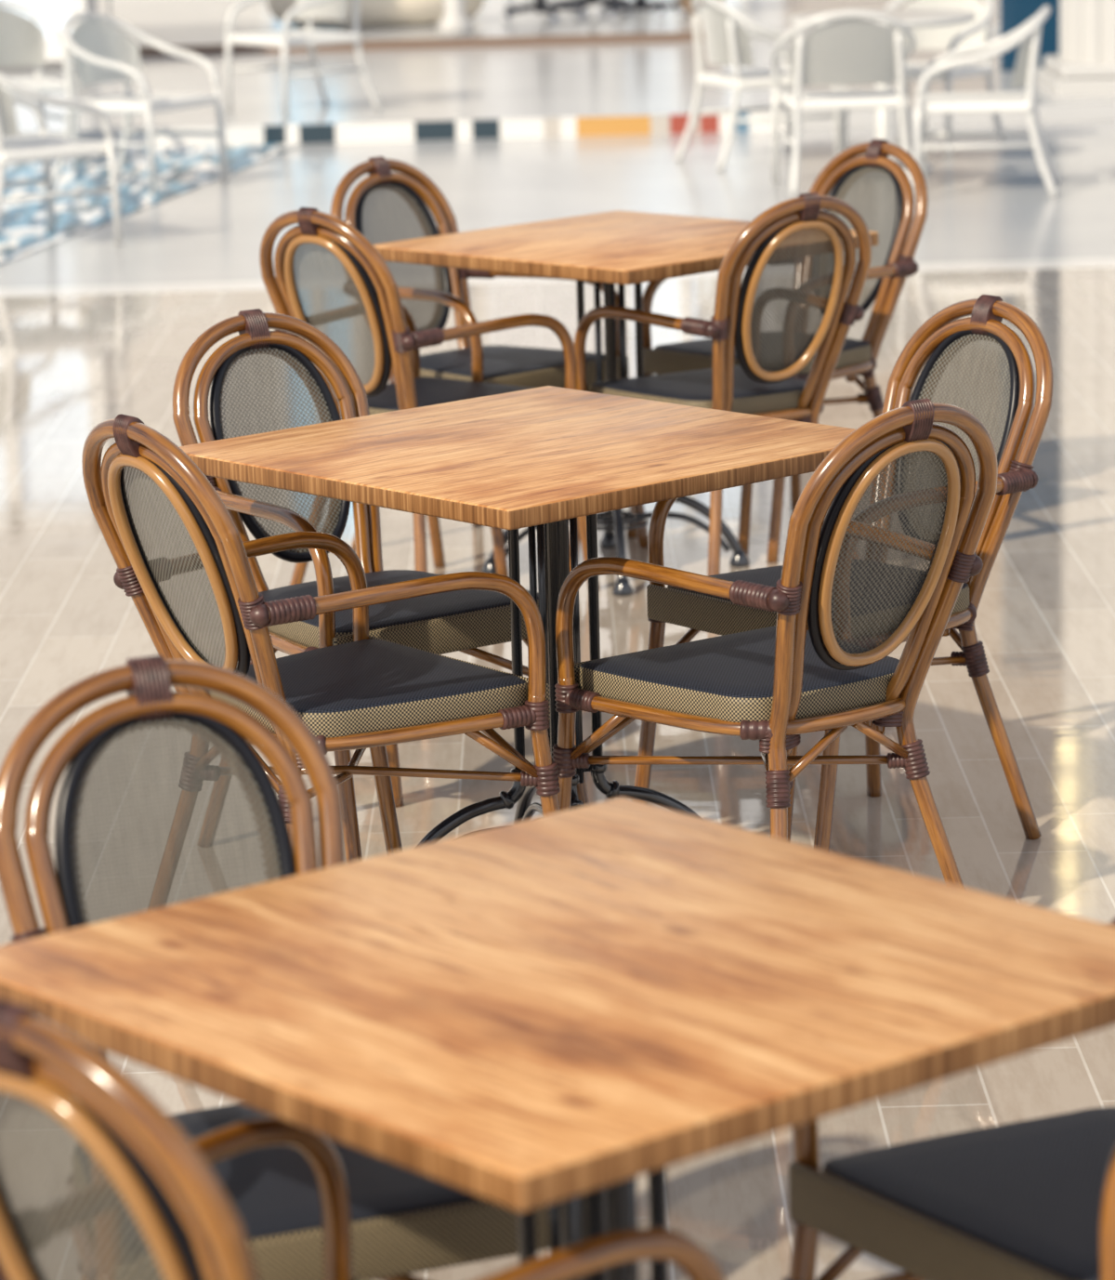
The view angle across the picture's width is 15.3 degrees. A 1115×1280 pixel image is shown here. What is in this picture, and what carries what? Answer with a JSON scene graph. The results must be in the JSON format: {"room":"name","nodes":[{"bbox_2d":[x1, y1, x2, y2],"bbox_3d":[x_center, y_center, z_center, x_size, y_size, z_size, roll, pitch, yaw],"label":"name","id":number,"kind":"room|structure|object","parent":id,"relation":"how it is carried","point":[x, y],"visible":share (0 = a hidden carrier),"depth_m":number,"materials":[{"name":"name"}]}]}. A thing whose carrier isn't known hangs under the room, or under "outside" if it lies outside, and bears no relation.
{"room":"cafe seating area","nodes":[
{"label":"cafe seating area","id":0,"kind":"room"},
{"bbox_2d":[0,0,111,73],"bbox_3d":[-7.285,-4.165,22.282,9.660,2.600,0.200,-2,12,0],"label":"wall","id":1,"kind":"structure","parent":0,"point":[102,6],"depth_m":22.43,"materials":[{"name":"grey paint"}]},
{"bbox_2d":[0,0,87,61],"bbox_3d":[-3.090,-4.224,22.151,1.050,2.250,0.080,-2,12,0],"label":"window","id":2,"kind":"structure","parent":1,"relation":"in","point":[57,11],"depth_m":22.34,"materials":[{"name":"white"}]},
{"bbox_2d":[110,0,999,46],"bbox_3d":[-0.110,-4.082,27.059,18.000,0.235,7.380,-2,12,0],"label":"floor","id":3,"kind":"structure","parent":0,"point":[170,22],"depth_m":24.94,"materials":[{"name":"tile"}]},
{"bbox_2d":[265,0,484,27],"bbox_3d":[-1.083,-3.801,24.552,1.307,0.323,0.586,-2,12,0],"label":"bench","id":4,"kind":"object","parent":3,"relation":"on","point":[372,13],"visible":0.71,"depth_m":24.38,"materials":[{"name":"beige fabric"}]},
{"bbox_2d":[138,31,704,55],"bbox_3d":[-0.791,-3.371,23.423,3.600,0.052,0.020,-2,12,0],"label":"trim","id":5,"kind":"structure","parent":3,"relation":"attached to","point":[680,36],"depth_m":23.41,"materials":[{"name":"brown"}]},
{"bbox_2d":[437,0,473,36],"bbox_3d":[-0.634,-5.301,23.303,0.200,3.765,0.200,-2,12,0],"label":"post","id":6,"kind":"object","parent":3,"relation":"on","point":[455,21],"visible":1,"depth_m":23.61,"materials":[{"name":"white paint"}]},
{"bbox_2d":[501,0,587,24],"bbox_3d":[-0.083,-3.936,24.625,0.505,0.510,0.532,-2,12,0],"label":"stool","id":7,"kind":"object","parent":3,"relation":"on","point":[540,6],"visible":1,"depth_m":24.63,"materials":[{"name":"grey"}]},
{"bbox_2d":[552,0,633,13],"bbox_3d":[0.228,-4.075,25.226,0.505,0.510,0.532,-12,16,-39],"label":"stool","id":8,"kind":"object","parent":3,"relation":"on","point":[585,3],"visible":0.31,"depth_m":25.20,"materials":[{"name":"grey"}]},
{"bbox_2d":[599,0,687,21],"bbox_3d":[0.497,-3.957,24.648,0.532,0.510,0.505,1,12,10],"label":"stool","id":9,"kind":"object","parent":3,"relation":"on","point":[646,6],"visible":1,"depth_m":24.64,"materials":[{"name":"grey"}]},
{"bbox_2d":[678,0,724,15],"bbox_3d":[0.860,-4.085,24.948,0.280,0.615,0.515,-2,12,0],"label":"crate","id":10,"kind":"object","parent":3,"relation":"on","point":[687,4],"visible":0.26,"depth_m":24.77,"materials":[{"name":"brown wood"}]},
{"bbox_2d":[0,266,1114,1279],"bbox_3d":[0.020,0.734,5.147,18.000,0.100,17.750,-2,12,0],"label":"floor","id":11,"kind":"structure","parent":0,"point":[70,364],"depth_m":8.21,"materials":[{"name":"beige tile"}]},
{"bbox_2d":[0,654,549,1279],"bbox_3d":[-0.292,0.492,4.046,0.483,0.863,0.616,-7,13,-22],"label":"rattan armchair","id":12,"kind":"object","parent":11,"relation":"on","point":[164,799],"visible":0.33,"depth_m":4.18,"materials":[{"name":"wicker"}]},
{"bbox_2d":[81,414,560,853],"bbox_3d":[-0.353,0.066,6.022,0.616,0.863,0.483,-11,15,-36],"label":"rattan armchair","id":13,"kind":"object","parent":11,"relation":"on","point":[177,549],"visible":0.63,"depth_m":5.91,"materials":[{"name":"wicker"}]},
{"bbox_2d":[0,999,725,1279],"bbox_3d":[-0.193,0.639,3.359,0.483,0.863,0.616,10,17,42],"label":"rattan armchair","id":14,"kind":"object","parent":11,"relation":"on","point":[98,1181],"visible":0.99,"depth_m":3.11,"materials":[{"name":"wicker"}]},
{"bbox_2d":[172,308,589,862],"bbox_3d":[-0.317,-0.077,6.674,0.483,0.863,0.616,-11,15,-36],"label":"rattan armchair","id":15,"kind":"object","parent":11,"relation":"on","point":[264,380],"visible":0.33,"depth_m":6.75,"materials":[{"name":"wicker"}]},
{"bbox_2d":[259,206,600,590],"bbox_3d":[-0.296,-0.499,8.620,0.483,0.863,0.616,9,16,40],"label":"rattan armchair","id":16,"kind":"object","parent":11,"relation":"on","point":[330,277],"visible":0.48,"depth_m":8.41,"materials":[{"name":"wicker"}]},
{"bbox_2d":[330,156,648,577],"bbox_3d":[-0.184,-0.626,9.190,0.616,0.863,0.483,10,17,43],"label":"rattan armchair","id":17,"kind":"object","parent":11,"relation":"on","point":[386,205],"visible":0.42,"depth_m":9.26,"materials":[{"name":"wicker"}]},
{"bbox_2d":[178,385,855,845],"bbox_3d":[-0.032,0.051,6.369,0.800,0.720,0.800,-12,16,-41],"label":"bistro table","id":18,"kind":"object","parent":11,"relation":"on","point":[545,457],"visible":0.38,"depth_m":6.26,"materials":[{"name":"brown wood"}]},
{"bbox_2d":[0,796,1114,1279],"bbox_3d":[0.028,0.629,3.697,0.800,0.720,0.800,-12,16,-39],"label":"bistro table","id":19,"kind":"object","parent":11,"relation":"on","point":[560,1010],"visible":0.94,"depth_m":3.54,"materials":[{"name":"brown wood"}]},
{"bbox_2d":[372,210,878,596],"bbox_3d":[0.147,-0.505,8.910,0.776,0.720,0.776,10,17,44],"label":"bistro table","id":20,"kind":"object","parent":11,"relation":"on","point":[610,248],"visible":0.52,"depth_m":8.80,"materials":[{"name":"brown wood"}]},
{"bbox_2d":[568,192,871,575],"bbox_3d":[0.362,-0.527,8.666,0.483,0.863,0.616,-9,14,-31],"label":"rattan armchair","id":21,"kind":"object","parent":11,"relation":"on","point":[790,305],"visible":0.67,"depth_m":8.47,"materials":[{"name":"wicker"}]},
{"bbox_2d":[552,398,998,886],"bbox_3d":[0.333,0.045,6.031,0.483,0.863,0.616,-10,15,-35],"label":"rattan armchair","id":22,"kind":"object","parent":11,"relation":"on","point":[891,557],"visible":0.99,"depth_m":5.88,"materials":[{"name":"wicker"}]},
{"bbox_2d":[626,138,928,562],"bbox_3d":[0.524,-0.666,9.289,0.616,0.863,0.483,-12,16,-41],"label":"rattan armchair","id":23,"kind":"object","parent":11,"relation":"on","point":[877,186],"visible":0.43,"depth_m":9.29,"materials":[{"name":"wicker"}]},
{"bbox_2d":[633,294,1054,851],"bbox_3d":[0.485,-0.095,6.660,0.616,0.863,0.483,-11,15,-37],"label":"rattan armchair","id":24,"kind":"object","parent":11,"relation":"on","point":[978,364],"visible":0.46,"depth_m":6.67,"materials":[{"name":"wicker"}]},
{"bbox_2d":[781,917,1114,1279],"bbox_3d":[0.559,0.499,3.909,0.616,0.863,0.483,-9,14,-32],"label":"rattan armchair","id":25,"kind":"object","parent":11,"relation":"on","point":[1032,1199],"visible":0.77,"depth_m":3.86,"materials":[{"name":"fabric"}]},
{"bbox_2d":[0,121,1114,288],"bbox_3d":[-0.047,-1.722,16.474,18.000,0.105,4.970,-2,12,0],"label":"floor","id":26,"kind":"structure","parent":0,"point":[985,204],"depth_m":16.55,"materials":[{"name":"tile"}]},
{"bbox_2d":[0,0,81,167],"bbox_3d":[-2.429,-2.431,18.115,0.567,0.721,0.559,-6,13,-20],"label":"armchair","id":27,"kind":"object","parent":26,"relation":"on","point":[21,39],"visible":0.66,"depth_m":18.27,"materials":[{"name":"white plastic"}]},
{"bbox_2d":[0,73,122,244],"bbox_3d":[-1.978,-1.796,15.132,0.559,0.721,0.567,-10,15,-34],"label":"armchair","id":28,"kind":"object","parent":26,"relation":"on","point":[44,148],"visible":1,"depth_m":15.02,"materials":[{"name":"white plastic"}]},
{"bbox_2d":[52,11,228,195],"bbox_3d":[-1.751,-2.224,17.074,0.559,0.721,0.567,5,14,29],"label":"armchair","id":29,"kind":"object","parent":26,"relation":"on","point":[101,53],"visible":0.94,"depth_m":17.12,"materials":[{"name":"white plastic"}]},
{"bbox_2d":[674,0,842,171],"bbox_3d":[0.834,-2.367,17.437,0.559,0.721,0.567,-6,13,-20],"label":"armchair","id":30,"kind":"object","parent":26,"relation":"on","point":[727,42],"visible":0.85,"depth_m":17.29,"materials":[{"name":"white plastic"}]},
{"bbox_2d":[771,9,917,197],"bbox_3d":[1.134,-2.137,16.340,0.567,0.721,0.559,-2,12,-2],"label":"armchair","id":31,"kind":"object","parent":26,"relation":"on","point":[850,49],"visible":0.95,"depth_m":16.14,"materials":[{"name":"white plastic"}]},
{"bbox_2d":[790,8,976,171],"bbox_3d":[1.340,-2.250,17.017,0.760,0.632,0.760,-2,12,0],"label":"round table","id":32,"kind":"object","parent":26,"relation":"on","point":[913,18],"visible":0.45,"depth_m":16.97,"materials":[{"name":"white plastic"}]},
{"bbox_2d":[841,0,1007,159],"bbox_3d":[1.574,-2.438,17.672,0.567,0.721,0.559,7,15,34],"label":"armchair","id":33,"kind":"object","parent":26,"relation":"on","point":[977,32],"visible":0.52,"depth_m":17.69,"materials":[{"name":"white"}]},
{"bbox_2d":[912,5,1060,199],"bbox_3d":[1.668,-2.095,16.076,0.559,0.721,0.567,0,12,8],"label":"armchair","id":34,"kind":"object","parent":26,"relation":"on","point":[1029,33],"visible":0.99,"depth_m":15.87,"materials":[{"name":"white plastic"}]},
{"bbox_2d":[0,257,1114,296],"bbox_3d":[-0.032,-1.170,13.933,18.000,0.101,0.230,-2,12,0],"label":"floor strip","id":35,"kind":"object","parent":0,"point":[1107,261],"depth_m":13.90,"materials":[{"name":"white stone"}]},
{"bbox_2d":[1,32,1114,148],"bbox_3d":[-0.075,-2.781,21.171,18.000,0.185,4.640,-2,12,0],"label":"floor","id":36,"kind":"structure","parent":0,"point":[653,78],"depth_m":20.51,"materials":[{"name":"tile"}]},
{"bbox_2d":[224,0,382,119],"bbox_3d":[-1.199,-2.836,19.454,0.559,0.721,0.567,-10,15,-34],"label":"armchair","id":37,"kind":"object","parent":36,"relation":"on","point":[310,10],"visible":1,"depth_m":19.42,"materials":[{"name":"white"}]},
{"bbox_2d":[115,110,793,148],"bbox_3d":[-0.463,-2.325,18.878,3.100,0.086,0.030,-2,12,0],"label":"tile border","id":38,"kind":"structure","parent":36,"relation":"attached to","point":[655,124],"depth_m":18.86,"materials":[{"name":"tile"}]},
{"bbox_2d":[999,0,1059,71],"bbox_3d":[2.410,-4.289,20.501,0.450,2.915,0.060,-2,12,0],"label":"door","id":39,"kind":"structure","parent":36,"relation":"on","point":[1013,14],"depth_m":20.73,"materials":[{"name":"blue glass"}]},
{"bbox_2d":[1037,0,1114,96],"bbox_3d":[2.667,-4.591,19.230,0.800,4.200,0.800,-2,12,0],"label":"column","id":40,"kind":"structure","parent":36,"relation":"on","point":[1085,65],"depth_m":19.35,"materials":[{"name":"grey paint"}]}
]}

